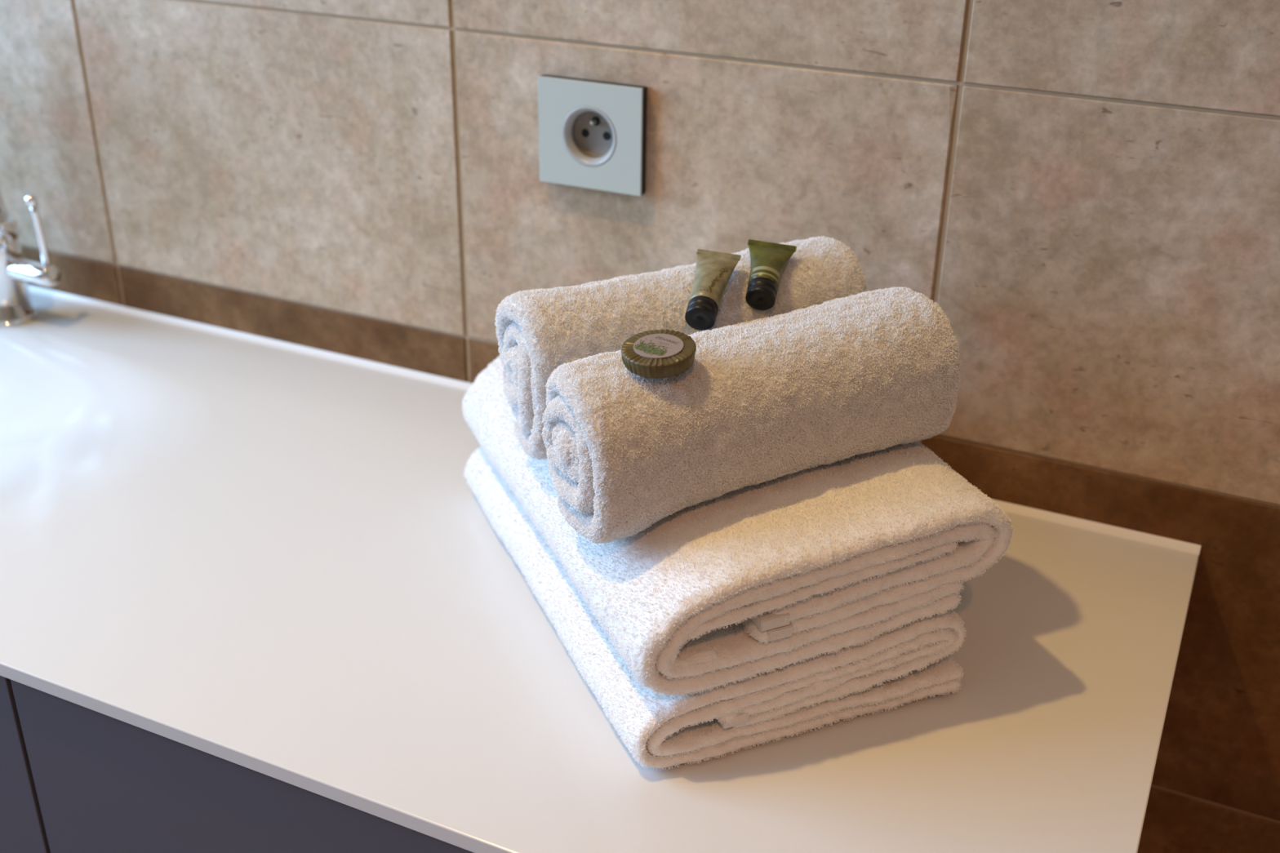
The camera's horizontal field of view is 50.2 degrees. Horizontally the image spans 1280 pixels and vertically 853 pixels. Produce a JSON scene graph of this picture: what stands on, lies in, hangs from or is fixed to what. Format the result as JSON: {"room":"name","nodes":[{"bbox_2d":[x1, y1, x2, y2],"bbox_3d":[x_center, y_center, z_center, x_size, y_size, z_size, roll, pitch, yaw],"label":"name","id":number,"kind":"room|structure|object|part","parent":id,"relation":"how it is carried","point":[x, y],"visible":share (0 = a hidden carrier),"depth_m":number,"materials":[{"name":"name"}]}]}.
{"room":"bathroom","nodes":[
{"label":"bathroom","id":0,"kind":"room"},
{"bbox_2d":[0,0,1279,852],"bbox_3d":[0.023,-0.456,0.932,3.400,2.680,0.120,13,29,22],"label":"wall","id":1,"kind":"structure","parent":0,"point":[1086,192],"depth_m":0.96,"materials":[{"name":"beige tile"}]},
{"bbox_2d":[0,675,473,852],"bbox_3d":[-0.491,0.240,1.191,1.690,0.508,0.446,13,29,22],"label":"vanity cabinet","id":2,"kind":"object","parent":1,"relation":"attached to","point":[74,778],"visible":0.44,"depth_m":0.79,"materials":[{"name":"grey laminate"}]},
{"bbox_3d":[-0.615,0.318,1.031,0.530,0.508,0.019,13,29,22],"label":"drawer","id":3,"kind":"part","parent":2,"relation":"part of","materials":[{"name":"grey laminate"}]},
{"bbox_2d":[0,292,1199,852],"bbox_3d":[-0.485,0.029,1.084,1.703,0.058,0.452,13,29,22],"label":"countertop","id":4,"kind":"structure","parent":2,"relation":"on","point":[285,566],"depth_m":0.83,"materials":[{"name":"white"}]},
{"bbox_2d":[0,187,60,327],"bbox_3d":[-0.592,-0.209,1.158,0.091,0.298,0.161,13,29,22],"label":"mixer tap","id":5,"kind":"object","parent":4,"relation":"on","point":[16,308],"visible":1,"depth_m":1.24,"materials":[{"name":"silver metal"}]},
{"bbox_3d":[-0.612,-0.254,1.143,0.034,0.204,0.152,13,29,22],"label":"spout","id":6,"kind":"part","parent":5,"relation":"part of","materials":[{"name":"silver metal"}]},
{"bbox_3d":[-0.532,-0.168,1.214,0.008,0.062,0.009,13,29,22],"label":"lever","id":7,"kind":"part","parent":5,"relation":"part of","materials":[{"name":"silver metal"}]},
{"bbox_2d":[0,326,216,528],"bbox_3d":[-0.671,-0.009,1.154,0.684,0.058,0.315,13,29,22],"label":"basin","id":8,"kind":"object","parent":4,"relation":"in","point":[87,424],"depth_m":1.12,"materials":[{"name":"white ceramic"}]},
{"bbox_2d":[462,445,966,770],"bbox_3d":[0.030,0.075,0.875,0.205,0.056,0.335,-10,28,-20],"label":"bath towel","id":9,"kind":"object","parent":4,"relation":"on","point":[912,662],"visible":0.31,"depth_m":0.75,"materials":[{"name":"white fabric"}]},
{"bbox_2d":[461,355,1014,697],"bbox_3d":[0.040,0.023,0.854,0.224,0.080,0.335,-10,28,-20],"label":"bath towel","id":10,"kind":"object","parent":9,"relation":"on","point":[747,581],"visible":0.52,"depth_m":0.73,"materials":[{"name":"white fabric"}]},
{"bbox_2d":[494,235,867,459],"bbox_3d":[0.026,-0.050,0.837,0.221,0.106,0.082,-10,28,-21],"label":"rolled towel","id":11,"kind":"object","parent":10,"relation":"on","point":[538,331],"visible":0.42,"depth_m":0.80,"materials":[{"name":"white fabric"}]},
{"bbox_2d":[684,248,741,330],"bbox_3d":[0.041,-0.078,0.793,0.026,0.030,0.060,6,27,10],"label":"toiletry tube","id":12,"kind":"object","parent":11,"relation":"on","point":[713,269],"visible":1,"depth_m":0.78,"materials":[{"name":"grey plastic"}]},
{"bbox_2d":[745,239,796,310],"bbox_3d":[0.075,-0.089,0.812,0.030,0.030,0.048,6,27,9],"label":"toiletry tube","id":13,"kind":"object","parent":11,"relation":"on","point":[769,260],"visible":1,"depth_m":0.80,"materials":[{"name":"green plastic"}]},
{"bbox_2d":[542,286,961,543],"bbox_3d":[0.061,-0.011,0.768,0.233,0.100,0.088,-11,29,-23],"label":"rolled towel","id":14,"kind":"object","parent":10,"relation":"on","point":[760,400],"visible":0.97,"depth_m":0.73,"materials":[{"name":"white fabric"}]},
{"bbox_2d":[621,328,696,378],"bbox_3d":[0.010,-0.038,0.712,0.039,0.014,0.039,-23,35,-39],"label":"soap","id":15,"kind":"object","parent":14,"relation":"on","point":[661,353],"visible":1,"depth_m":0.70,"materials":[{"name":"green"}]},
{"bbox_2d":[634,338,666,355],"bbox_3d":[0.006,-0.041,0.708,0.020,0.001,0.013,19,39,31],"label":"print","id":16,"kind":"object","parent":15,"relation":"on","point":[655,351],"depth_m":0.71},
{"bbox_2d":[537,74,647,196],"bbox_3d":[-0.035,-0.214,1.002,0.084,0.078,0.012,13,29,22],"label":"wall socket","id":17,"kind":"object","parent":1,"relation":"attached to","point":[593,133],"visible":1,"depth_m":1.00,"materials":[{"name":"grey plastic"}]},
{"bbox_2d":[28,284,1200,555],"bbox_3d":[-0.388,-0.088,1.252,1.703,0.005,0.006,13,29,22],"label":"trim","id":18,"kind":"structure","parent":1,"relation":"attached to","point":[1142,537],"depth_m":1.18,"materials":[{"name":"white plastic"}]}
]}

